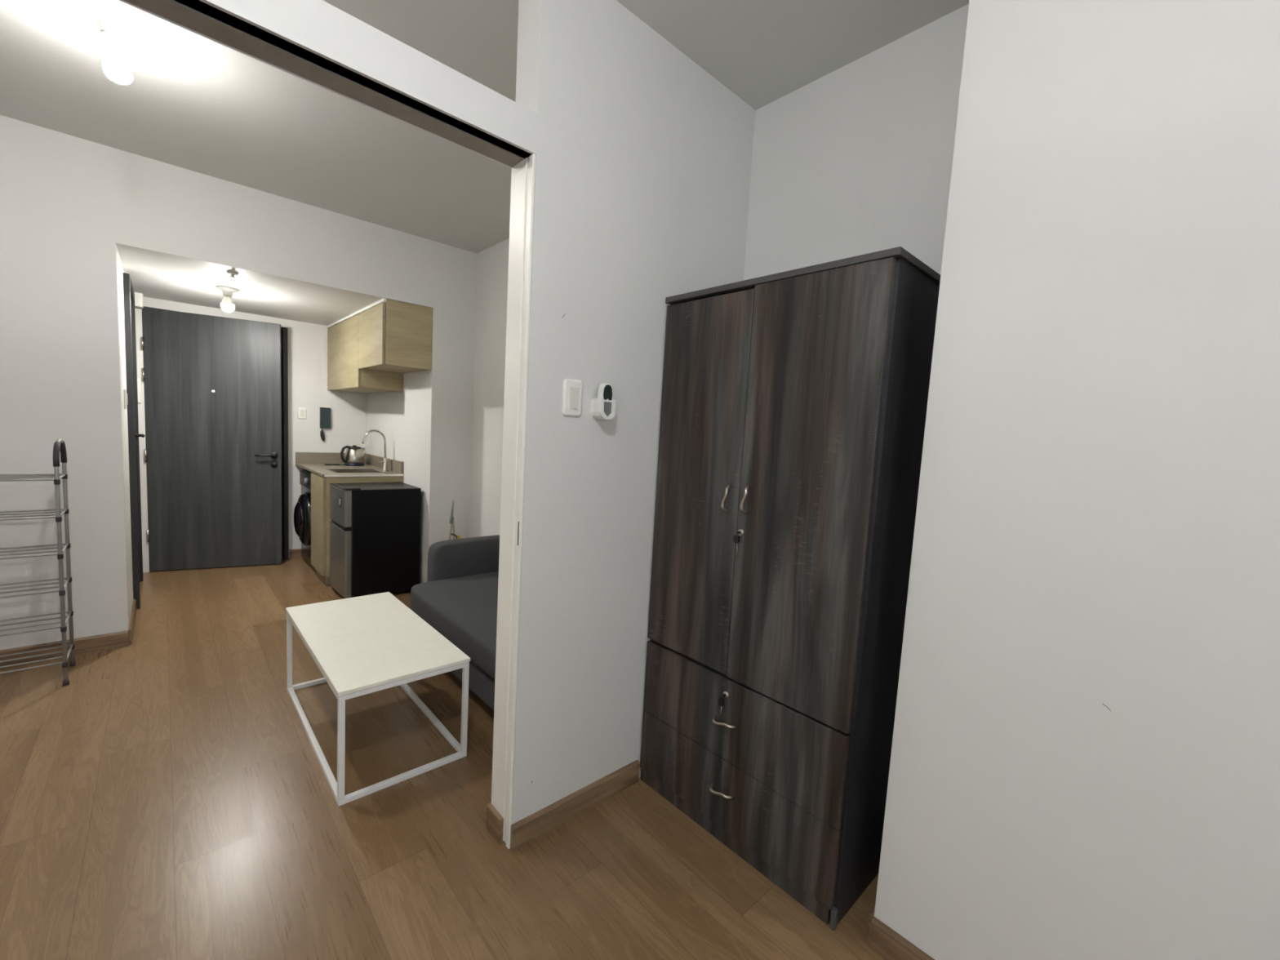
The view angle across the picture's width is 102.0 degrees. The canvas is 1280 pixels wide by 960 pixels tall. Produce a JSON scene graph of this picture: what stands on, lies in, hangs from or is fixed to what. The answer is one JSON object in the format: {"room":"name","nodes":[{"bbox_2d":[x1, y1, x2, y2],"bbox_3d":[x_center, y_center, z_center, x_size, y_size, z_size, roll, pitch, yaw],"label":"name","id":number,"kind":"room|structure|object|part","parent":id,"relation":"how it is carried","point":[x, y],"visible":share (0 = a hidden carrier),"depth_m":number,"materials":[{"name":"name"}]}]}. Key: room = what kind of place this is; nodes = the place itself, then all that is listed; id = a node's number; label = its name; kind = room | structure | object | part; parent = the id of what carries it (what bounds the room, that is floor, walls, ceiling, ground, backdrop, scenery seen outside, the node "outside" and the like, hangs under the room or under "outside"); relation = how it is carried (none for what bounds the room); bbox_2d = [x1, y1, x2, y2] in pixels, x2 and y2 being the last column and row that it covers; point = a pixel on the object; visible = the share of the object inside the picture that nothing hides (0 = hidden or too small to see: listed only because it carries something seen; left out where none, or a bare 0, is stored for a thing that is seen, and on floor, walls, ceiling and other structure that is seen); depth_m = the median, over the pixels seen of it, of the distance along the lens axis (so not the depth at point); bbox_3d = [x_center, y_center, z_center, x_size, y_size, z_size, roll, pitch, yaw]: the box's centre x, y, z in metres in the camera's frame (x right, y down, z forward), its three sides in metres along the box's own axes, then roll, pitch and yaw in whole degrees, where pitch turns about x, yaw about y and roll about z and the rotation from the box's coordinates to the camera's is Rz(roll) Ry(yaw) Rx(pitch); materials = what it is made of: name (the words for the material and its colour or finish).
{"room":"studio apartment","nodes":[
{"label":"studio apartment","id":0,"kind":"room"},
{"bbox_2d":[116,248,133,623],"bbox_3d":[-3.465,-0.253,3.453,0.100,2.180,1.587,-1,7,-43],"label":"wall","id":1,"kind":"structure","parent":0,"point":[120,270],"depth_m":3.08,"materials":[{"name":"paint"}]},
{"bbox_2d":[123,389,128,408],"bbox_3d":[-3.032,-0.477,3.059,0.014,0.115,0.070,-1,7,-43],"label":"light switch","id":2,"kind":"object","parent":1,"relation":"attached to","point":[126,402],"visible":1,"depth_m":3.04,"materials":[{"name":"white plastic"}]},
{"bbox_2d":[128,599,136,644],"bbox_3d":[-3.083,0.851,3.153,0.014,0.082,0.646,-1,7,-43],"label":"baseboard","id":3,"kind":"structure","parent":1,"relation":"attached to","point":[131,625],"depth_m":3.06,"materials":[{"name":"brown wood"}]},
{"bbox_2d":[123,272,145,608],"bbox_3d":[-3.516,-0.259,3.631,0.067,2.155,0.795,-1,7,-43],"label":"door","id":4,"kind":"structure","parent":1,"relation":"in","point":[128,291],"depth_m":3.37,"materials":[{"name":"laminate"}]},
{"bbox_3d":[-3.664,-0.325,3.800,0.055,0.050,0.145,-1,7,-43],"label":"handle","id":5,"kind":"part","parent":4,"relation":"part of","materials":[{"name":"black metal"}]},
{"bbox_2d":[133,292,143,309],"bbox_3d":[-3.757,-1.339,3.869,0.075,0.106,0.085,-1,7,-43],"label":"door chime","id":6,"kind":"object","parent":1,"relation":"attached to","point":[139,299],"visible":0.55,"depth_m":3.85,"materials":[{"name":"white plastic"}]},
{"bbox_2d":[0,115,476,649],"bbox_3d":[-2.694,-0.406,2.975,3.572,2.657,0.120,-1,7,-43],"label":"wall","id":7,"kind":"structure","parent":0,"point":[68,202],"depth_m":2.75,"materials":[{"name":"paint"}]},
{"bbox_2d":[0,630,128,666],"bbox_3d":[-3.451,0.900,2.370,1.588,0.082,0.014,-1,7,-43],"label":"baseboard","id":8,"kind":"structure","parent":7,"relation":"attached to","point":[107,641],"depth_m":2.76,"materials":[{"name":"brown wood"}]},
{"bbox_2d":[117,248,378,325],"bbox_3d":[-2.788,-1.409,3.983,1.858,0.100,1.687,-1,7,-43],"label":"ceiling","id":9,"kind":"structure","parent":0,"point":[154,277],"depth_m":3.67,"materials":[{"name":"paint"}]},
{"bbox_2d":[216,285,239,311],"bbox_3d":[-2.861,-1.248,3.599,0.124,0.160,0.124,-1,7,-43],"label":"ceiling lamp","id":10,"kind":"object","parent":9,"relation":"attached to","point":[227,303],"visible":1,"depth_m":3.58,"materials":[{"name":"white plastic"}]},
{"bbox_2d":[216,285,239,297],"bbox_3d":[-2.858,-1.302,3.595,0.124,0.052,0.124,-1,7,-43],"label":"socket","id":11,"kind":"object","parent":10,"relation":"attached to","point":[227,291],"depth_m":3.57,"materials":[{"name":"white plastic"}]},
{"bbox_3d":[-2.864,-1.194,3.604,0.076,0.052,0.076,-1,7,-43],"label":"bulb","id":12,"kind":"part","parent":10,"relation":"part of","materials":[{"name":"white glass"}]},
{"bbox_2d":[226,271,238,282],"bbox_3d":[-2.493,-1.242,3.174,0.060,0.055,0.060,-1,7,-43],"label":"sprinkler","id":13,"kind":"object","parent":9,"relation":"attached to","point":[232,273],"visible":1,"depth_m":3.17,"materials":[{"name":"white metal"}]},
{"bbox_3d":[-2.494,-1.237,3.174,0.020,0.041,0.026,4,5,11],"label":"frame","id":14,"kind":"part","parent":13,"relation":"part of","materials":[{"name":"silver metal"}]},
{"bbox_2d":[134,296,366,573],"bbox_3d":[-3.387,-0.356,4.664,1.858,2.180,0.100,-1,7,-43],"label":"wall","id":15,"kind":"structure","parent":0,"point":[307,342],"depth_m":4.80,"materials":[{"name":"paint"}]},
{"bbox_2d":[137,377,141,403],"bbox_3d":[-3.920,-0.698,4.048,0.037,0.190,0.012,-1,7,-43],"label":"wall fitting","id":16,"kind":"object","parent":15,"relation":"attached to","point":[139,388],"visible":0.52,"depth_m":4.05,"materials":[{"name":"white plastic"}]},
{"bbox_2d":[141,306,288,572],"bbox_3d":[-3.519,-0.301,4.369,0.955,2.108,0.365,-1,7,-43],"label":"door","id":17,"kind":"structure","parent":15,"relation":"in","point":[216,393],"depth_m":4.31,"materials":[{"name":"laminate"}]},
{"bbox_3d":[-3.215,-0.213,4.465,0.157,0.054,0.057,0,6,-28],"label":"handle","id":18,"kind":"part","parent":17,"relation":"part of","materials":[{"name":"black metal"}]},
{"bbox_2d":[288,548,301,558],"bbox_3d":[-3.216,0.688,4.890,0.150,0.082,0.014,-1,7,-43],"label":"baseboard","id":19,"kind":"structure","parent":15,"relation":"attached to","point":[295,553],"depth_m":4.87,"materials":[{"name":"brown wood"}]},
{"bbox_2d":[297,407,306,418],"bbox_3d":[-3.121,-0.616,4.794,0.070,0.105,0.015,-1,7,-43],"label":"light switch","id":20,"kind":"object","parent":15,"relation":"attached to","point":[302,411],"visible":1,"depth_m":4.79,"materials":[{"name":"white plastic"}]},
{"bbox_2d":[320,407,330,441],"bbox_3d":[-2.984,-0.525,4.917,0.085,0.319,0.038,-1,7,-43],"label":"intercom","id":21,"kind":"object","parent":15,"relation":"attached to","point":[325,412],"visible":1,"depth_m":4.90,"materials":[{"name":"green plastic"}]},
{"bbox_3d":[-2.983,-0.587,4.914,0.085,0.196,0.030,-1,7,-43],"label":"panel","id":22,"kind":"part","parent":21,"relation":"part of","materials":[{"name":"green plastic"}]},
{"bbox_2d":[280,352,282,517],"bbox_3d":[-3.805,-0.382,4.685,1.146,2.180,0.100,-1,7,-43],"label":"wall","id":23,"kind":"structure","parent":0,"point":[281,353],"depth_m":4.96,"materials":[{"name":"white paint"}]},
{"bbox_2d":[365,370,426,583],"bbox_3d":[-2.171,-0.286,4.642,0.100,2.180,1.587,-1,7,-43],"label":"wall","id":24,"kind":"structure","parent":0,"point":[400,415],"depth_m":4.34,"materials":[{"name":"paint"}]},
{"bbox_2d":[327,310,403,393],"bbox_3d":[-2.459,-1.094,4.605,0.344,0.598,1.076,-1,7,-43],"label":"upper cabinet","id":25,"kind":"object","parent":24,"relation":"attached to","point":[344,374],"visible":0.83,"depth_m":4.34,"materials":[{"name":"brown wood"}]},
{"bbox_3d":[-2.734,-1.100,4.663,0.018,0.568,0.466,-1,7,-43],"label":"door","id":26,"kind":"part","parent":25,"relation":"part of","materials":[{"name":"brown wood"}]},
{"bbox_3d":[-2.561,-1.379,4.471,0.016,0.019,1.076,-1,7,-43],"label":"rail","id":27,"kind":"part","parent":25,"relation":"part of","materials":[{"name":"white paint"}]},
{"bbox_3d":[-2.397,-1.049,4.297,0.018,0.568,0.528,-1,7,-43],"label":"door","id":28,"kind":"part","parent":25,"relation":"part of","materials":[{"name":"brown wood"}]},
{"bbox_2d":[367,438,371,448],"bbox_3d":[-2.656,-0.362,5.076,0.024,0.090,0.080,-1,7,-43],"label":"wall outlet","id":29,"kind":"object","parent":24,"relation":"attached to","point":[369,443],"visible":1,"depth_m":5.06,"materials":[{"name":"white plastic"}]},
{"bbox_2d":[358,297,432,373],"bbox_3d":[-1.883,-1.078,3.978,0.344,0.454,0.615,-1,7,-43],"label":"upper cabinet","id":30,"kind":"object","parent":24,"relation":"attached to","point":[395,336],"visible":1,"depth_m":3.78,"materials":[{"name":"brown wood"}]},
{"bbox_3d":[-2.007,-1.061,3.873,0.018,0.424,0.602,-1,7,-43],"label":"door","id":31,"kind":"part","parent":30,"relation":"part of","materials":[{"name":"brown wood"}]},
{"bbox_3d":[-1.988,-1.291,3.850,0.016,0.019,0.614,-1,7,-43],"label":"rail","id":32,"kind":"part","parent":30,"relation":"part of","materials":[{"name":"white paint"}]},
{"bbox_2d":[0,556,884,959],"bbox_3d":[-1.389,1.169,1.674,3.872,0.100,8.481,-1,7,-43],"label":"floor","id":33,"kind":"structure","parent":0,"point":[173,799],"depth_m":1.67,"materials":[{"name":"laminate"}]},
{"bbox_2d":[0,438,75,685],"bbox_3d":[-3.087,0.390,2.220,0.862,1.162,0.271,-1,7,-43],"label":"shoe rack","id":34,"kind":"object","parent":33,"relation":"on","point":[60,445],"visible":1,"depth_m":2.44,"materials":[{"name":"metal"}]},
{"bbox_2d":[0,473,62,481],"bbox_3d":[-3.065,-0.006,2.185,0.840,0.008,0.248,-1,7,-43],"label":"shelf","id":35,"kind":"object","parent":34,"relation":"attached to","point":[46,477],"depth_m":2.39,"materials":[{"name":"grey metal"}]},
{"bbox_2d":[0,508,64,520],"bbox_3d":[-3.075,0.167,2.200,0.840,0.008,0.248,-1,7,-43],"label":"shelf","id":36,"kind":"object","parent":34,"relation":"attached to","point":[58,517],"depth_m":2.40,"materials":[{"name":"grey metal"}]},
{"bbox_2d":[0,543,65,559],"bbox_3d":[-3.085,0.340,2.215,0.840,0.008,0.248,-1,7,-43],"label":"shelf","id":37,"kind":"object","parent":34,"relation":"attached to","point":[60,555],"depth_m":2.41,"materials":[{"name":"grey metal"}]},
{"bbox_2d":[0,577,67,598],"bbox_3d":[-3.094,0.513,2.231,0.840,0.008,0.248,-1,7,-43],"label":"shelf","id":38,"kind":"object","parent":34,"relation":"attached to","point":[61,592],"depth_m":2.43,"materials":[{"name":"grey metal"}]},
{"bbox_2d":[0,611,68,636],"bbox_3d":[-3.104,0.686,2.246,0.840,0.008,0.248,-1,7,-43],"label":"shelf","id":39,"kind":"object","parent":34,"relation":"attached to","point":[63,628],"depth_m":2.44,"materials":[{"name":"grey metal"}]},
{"bbox_2d":[0,644,70,674],"bbox_3d":[-3.114,0.859,2.262,0.840,0.008,0.248,-1,7,-43],"label":"shelf","id":40,"kind":"object","parent":34,"relation":"attached to","point":[64,664],"depth_m":2.46,"materials":[{"name":"grey metal"}]},
{"bbox_3d":[-2.778,0.373,2.503,0.014,1.144,0.265,-1,7,-43],"label":"frame","id":41,"kind":"part","parent":34,"relation":"part of","materials":[{"name":"grey metal"}]},
{"bbox_2d":[293,469,314,569],"bbox_3d":[-2.801,0.344,4.765,0.626,0.835,0.585,-1,7,-43],"label":"washing machine","id":42,"kind":"object","parent":33,"relation":"on","point":[302,510],"visible":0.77,"depth_m":4.50,"materials":[{"name":"black plastic"}]},
{"bbox_3d":[-3.013,0.347,4.566,0.045,0.320,0.320,-1,7,-43],"label":"door glass","id":43,"kind":"part","parent":42,"relation":"part of","materials":[{"name":"black glass"}]},
{"bbox_3d":[-2.980,0.346,4.597,0.055,0.470,0.470,-1,7,-43],"label":"door","id":44,"kind":"part","parent":42,"relation":"part of","materials":[{"name":"black plastic"}]},
{"bbox_3d":[-2.947,0.005,4.583,0.012,0.125,0.545,-1,7,-43],"label":"control panel","id":45,"kind":"part","parent":42,"relation":"part of","materials":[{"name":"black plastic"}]},
{"bbox_2d":[311,472,403,586],"bbox_3d":[-2.399,0.381,4.396,0.590,0.871,0.454,-1,7,-43],"label":"base cabinet","id":46,"kind":"object","parent":33,"relation":"on","point":[321,519],"visible":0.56,"depth_m":4.12,"materials":[{"name":"brown wood"}]},
{"bbox_3d":[-2.607,0.348,4.200,0.019,0.779,0.444,-1,7,-43],"label":"door","id":47,"kind":"part","parent":46,"relation":"part of","materials":[{"name":"brown wood"}]},
{"bbox_2d":[295,452,403,476],"bbox_3d":[-2.592,-0.146,4.588,0.594,0.120,1.122,-1,7,-43],"label":"countertop","id":48,"kind":"structure","parent":46,"relation":"on","point":[313,462],"depth_m":4.72,"materials":[{"name":"beige stone"}]},
{"bbox_2d":[324,444,364,466],"bbox_3d":[-2.737,-0.231,4.828,0.340,0.191,0.168,-1,7,-43],"label":"electric kettle","id":49,"kind":"object","parent":48,"relation":"on","point":[353,456],"visible":1,"depth_m":4.81,"materials":[{"name":"silver metal"}]},
{"bbox_3d":[-2.826,-0.143,4.799,0.167,0.012,0.089,-1,7,-43],"label":"power cord","id":50,"kind":"part","parent":49,"relation":"part of","materials":[{"name":"black plastic"}]},
{"bbox_3d":[-2.723,-0.240,4.797,0.024,0.159,0.097,6,6,26],"label":"handle","id":51,"kind":"part","parent":49,"relation":"part of","materials":[{"name":"black plastic"}]},
{"bbox_3d":[-2.680,-0.312,4.869,0.120,0.030,0.120,-1,7,-43],"label":"lid","id":52,"kind":"part","parent":49,"relation":"part of","materials":[{"name":"black plastic"}]},
{"bbox_2d":[326,468,384,473],"bbox_3d":[-2.404,0.004,4.378,0.368,0.164,0.353,-1,7,-43],"label":"sink","id":53,"kind":"object","parent":48,"relation":"in","point":[334,470],"visible":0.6,"depth_m":4.49,"materials":[{"name":"silver metal"}]},
{"bbox_2d":[329,469,381,472],"bbox_3d":[-2.404,0.005,4.378,0.334,0.162,0.319,-1,7,-43],"label":"basin","id":54,"kind":"object","parent":53,"relation":"in","point":[331,470],"depth_m":4.49,"materials":[{"name":"silver metal"}]},
{"bbox_2d":[361,429,387,471],"bbox_3d":[-2.261,-0.252,4.433,0.050,0.355,0.210,8,7,42],"label":"tap","id":55,"kind":"object","parent":48,"relation":"on","point":[384,460],"visible":0.99,"depth_m":4.48,"materials":[{"name":"silver metal"}]},
{"bbox_3d":[-2.270,-0.307,4.428,0.195,0.245,0.019,-1,7,-43],"label":"spout","id":56,"kind":"part","parent":55,"relation":"part of","materials":[{"name":"silver metal"}]},
{"bbox_2d":[329,481,421,597],"bbox_3d":[-2.072,0.447,4.043,0.538,0.838,0.465,-1,7,-43],"label":"refrigerator","id":57,"kind":"object","parent":33,"relation":"on","point":[375,527],"visible":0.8,"depth_m":3.86,"materials":[{"name":"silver metal"}]},
{"bbox_3d":[-2.257,0.584,3.891,0.052,0.483,0.461,-1,7,-43],"label":"door","id":58,"kind":"part","parent":57,"relation":"part of","materials":[{"name":"silver metal"}]},
{"bbox_3d":[-2.235,0.184,3.856,0.052,0.258,0.461,-1,7,-43],"label":"door","id":59,"kind":"part","parent":57,"relation":"part of","materials":[{"name":"silver metal"}]},
{"bbox_2d":[285,591,470,806],"bbox_3d":[-1.199,0.866,2.295,0.467,0.413,1.013,-1,7,-43],"label":"coffee table","id":60,"kind":"object","parent":33,"relation":"on","point":[360,646],"visible":1,"depth_m":2.10,"materials":[{"name":"white laminate"}]},
{"bbox_3d":[-1.694,0.827,2.507,0.020,0.358,0.020,-1,7,-43],"label":"leg","id":61,"kind":"part","parent":60,"relation":"part of","materials":[{"name":"white metal"}]},
{"bbox_3d":[-1.029,0.928,1.786,0.020,0.358,0.020,-1,7,-43],"label":"leg","id":62,"kind":"part","parent":60,"relation":"part of","materials":[{"name":"white metal"}]},
{"bbox_3d":[-1.210,1.061,2.312,0.461,0.020,1.007,-1,7,-43],"label":"floor frame","id":63,"kind":"part","parent":60,"relation":"part of","materials":[{"name":"white metal"}]},
{"bbox_3d":[-1.189,0.685,2.279,0.461,0.020,1.007,-1,7,-43],"label":"frame","id":64,"kind":"part","parent":60,"relation":"part of","materials":[{"name":"white metal"}]},
{"bbox_3d":[-0.704,0.920,2.084,0.020,0.358,0.020,-1,7,-43],"label":"leg","id":65,"kind":"part","parent":60,"relation":"part of","materials":[{"name":"white metal"}]},
{"bbox_2d":[448,500,460,539],"bbox_3d":[-1.457,0.529,3.999,0.033,0.753,0.138,8,7,43],"label":"stand","id":66,"kind":"object","parent":33,"relation":"on","point":[451,522],"visible":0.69,"depth_m":3.98,"materials":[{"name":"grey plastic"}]},
{"bbox_2d":[410,534,499,711],"bbox_3d":[-0.607,0.742,2.775,0.800,0.640,1.725,-1,7,-43],"label":"sofa","id":67,"kind":"object","parent":33,"relation":"on","point":[458,598],"visible":0.27,"depth_m":2.79,"materials":[{"name":"grey fabric"}]},
{"bbox_3d":[-0.606,0.737,2.762,0.785,0.182,1.465,-1,7,-43],"label":"seat","id":68,"kind":"part","parent":67,"relation":"part of","materials":[{"name":"grey fabric"}]},
{"bbox_3d":[-1.074,0.598,3.401,0.605,0.444,0.150,-1,7,-43],"label":"armrest","id":69,"kind":"part","parent":67,"relation":"part of","materials":[{"name":"grey fabric"}]},
{"bbox_2d":[640,246,940,930],"bbox_3d":[0.460,0.293,1.776,0.451,1.828,0.809,-1,7,-43],"label":"wardrobe","id":70,"kind":"object","parent":33,"relation":"on","point":[794,402],"visible":0.98,"depth_m":1.53,"materials":[{"name":"laminate"}]},
{"bbox_3d":[0.194,0.006,1.780,0.017,1.227,0.374,-1,7,-43],"label":"door","id":71,"kind":"part","parent":70,"relation":"part of","materials":[{"name":"laminate"}]},
{"bbox_3d":[0.263,1.023,1.702,0.032,0.022,0.096,-1,7,-43],"label":"handle","id":72,"kind":"part","parent":70,"relation":"part of","materials":[{"name":"silver metal"}]},
{"bbox_3d":[0.271,0.790,1.687,0.032,0.022,0.096,-1,7,-43],"label":"handle","id":73,"kind":"part","parent":70,"relation":"part of","materials":[{"name":"silver metal"}]},
{"bbox_3d":[0.277,0.059,1.659,0.032,0.096,0.022,-1,7,-43],"label":"handle","id":74,"kind":"part","parent":70,"relation":"part of","materials":[{"name":"silver metal"}]},
{"bbox_3d":[0.276,1.037,1.720,0.017,0.232,0.785,-1,7,-43],"label":"drawer","id":75,"kind":"part","parent":70,"relation":"part of","materials":[{"name":"laminate"}]},
{"bbox_3d":[0.328,0.060,1.604,0.032,0.096,0.022,-1,7,-43],"label":"handle","id":76,"kind":"part","parent":70,"relation":"part of","materials":[{"name":"silver metal"}]},
{"bbox_3d":[0.290,0.785,1.697,0.017,0.269,0.785,-1,7,-43],"label":"drawer","id":77,"kind":"part","parent":70,"relation":"part of","materials":[{"name":"laminate"}]},
{"bbox_3d":[0.520,-0.606,1.704,0.426,0.019,0.809,-1,7,-43],"label":"panel","id":78,"kind":"part","parent":70,"relation":"part of","materials":[{"name":"grey wood"}]},
{"bbox_3d":[0.460,0.044,1.492,0.017,1.242,0.408,-1,7,-43],"label":"door","id":79,"kind":"part","parent":70,"relation":"part of","materials":[{"name":"laminate"}]},
{"bbox_2d":[0,0,968,253],"bbox_3d":[-0.499,-1.461,0.629,3.872,0.100,6.294,-1,7,-43],"label":"ceiling","id":80,"kind":"structure","parent":0,"point":[193,101],"depth_m":2.10,"materials":[{"name":"paint"}]},
{"bbox_2d":[84,4,135,84],"bbox_3d":[-1.829,-1.490,1.796,0.124,0.196,0.124,-1,7,-43],"label":"ceiling lamp","id":81,"kind":"object","parent":80,"relation":"attached to","point":[116,63],"visible":1,"depth_m":1.78,"materials":[{"name":"white plastic"}]},
{"bbox_2d":[84,4,135,40],"bbox_3d":[-1.825,-1.562,1.789,0.124,0.052,0.124,-1,7,-43],"label":"socket","id":82,"kind":"object","parent":81,"relation":"attached to","point":[112,24],"depth_m":1.77,"materials":[{"name":"white plastic"}]},
{"bbox_3d":[-1.823,-1.454,1.807,0.081,0.123,0.074,-1,7,-43],"label":"bulb","id":83,"kind":"part","parent":81,"relation":"part of","materials":[{"name":"white glass"}]},
{"bbox_2d":[469,237,509,537],"bbox_3d":[-0.506,-0.314,3.310,0.100,2.657,2.599,-1,7,-43],"label":"wall","id":84,"kind":"structure","parent":0,"point":[492,263],"depth_m":3.92,"materials":[{"name":"paint"}]},
{"bbox_2d":[510,0,755,852],"bbox_3d":[0.038,-0.163,1.958,1.133,2.657,0.144,-1,7,-43],"label":"wall","id":85,"kind":"structure","parent":0,"point":[643,157],"depth_m":1.71,"materials":[{"name":"paint"}]},
{"bbox_2d":[485,803,503,843],"bbox_3d":[-0.477,1.125,1.703,0.015,0.082,0.092,-1,7,-43],"label":"baseboard","id":86,"kind":"object","parent":85,"relation":"attached to","point":[495,821],"visible":1,"depth_m":1.69,"materials":[{"name":"brown wood"}]},
{"bbox_2d":[491,153,535,848],"bbox_3d":[-0.400,0.118,1.604,0.010,2.111,0.130,-1,7,-43],"label":"trim","id":87,"kind":"structure","parent":85,"relation":"attached to","point":[522,174],"depth_m":1.59,"materials":[{"name":"white paint"}]},
{"bbox_2d":[561,377,582,417],"bbox_3d":[-0.209,-0.258,1.628,0.074,0.118,0.015,-1,7,-43],"label":"light switch","id":88,"kind":"object","parent":85,"relation":"attached to","point":[572,389],"visible":1,"depth_m":1.62,"materials":[{"name":"white plastic"}]},
{"bbox_2d":[591,398,616,419],"bbox_3d":[-0.120,-0.230,1.688,0.062,0.064,0.052,-1,7,-43],"label":"remote holder","id":89,"kind":"object","parent":85,"relation":"attached to","point":[597,404],"visible":0.9,"depth_m":1.67,"materials":[{"name":"white plastic"}]},
{"bbox_2d":[596,382,613,416],"bbox_3d":[-0.113,-0.258,1.680,0.047,0.110,0.027,-1,7,-43],"label":"remote control","id":90,"kind":"object","parent":89,"relation":"in","point":[605,391],"visible":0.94,"depth_m":1.67,"materials":[{"name":"white plastic"}]},
{"bbox_2d":[743,4,968,280],"bbox_3d":[0.743,-0.121,1.926,0.141,2.657,0.890,-1,7,-43],"label":"wall","id":91,"kind":"structure","parent":0,"point":[855,160],"depth_m":1.77,"materials":[{"name":"paint"}]},
{"bbox_2d":[874,0,1279,959],"bbox_3d":[1.765,0.061,0.524,0.538,2.657,2.575,-1,7,-43],"label":"wall","id":92,"kind":"structure","parent":0,"point":[1085,762],"depth_m":1.04,"materials":[{"name":"paint"}]},
{"bbox_2d":[866,906,875,942],"bbox_3d":[0.769,1.210,1.538,0.396,0.082,0.014,-1,7,-43],"label":"baseboard","id":93,"kind":"structure","parent":92,"relation":"attached to","point":[871,915],"depth_m":1.41,"materials":[{"name":"brown wood"}]},
{"bbox_2d":[869,916,934,959],"bbox_3d":[1.491,1.347,0.453,0.014,0.082,2.575,-1,7,-43],"label":"baseboard","id":94,"kind":"structure","parent":92,"relation":"attached to","point":[884,940],"depth_m":1.35,"materials":[{"name":"brown wood"}]},
{"bbox_3d":[-1.998,-0.059,-0.487,0.100,2.657,6.194,-1,7,-43],"label":"wall","id":95,"kind":"structure","parent":0,"visible":0},
{"bbox_2d":[118,0,537,168],"bbox_3d":[-1.271,-0.958,0.649,2.543,0.108,0.130,-1,7,-43],"label":"trim","id":96,"kind":"structure","parent":95,"relation":"attached to","point":[317,42],"depth_m":1.19,"materials":[{"name":"paint"}]}
]}

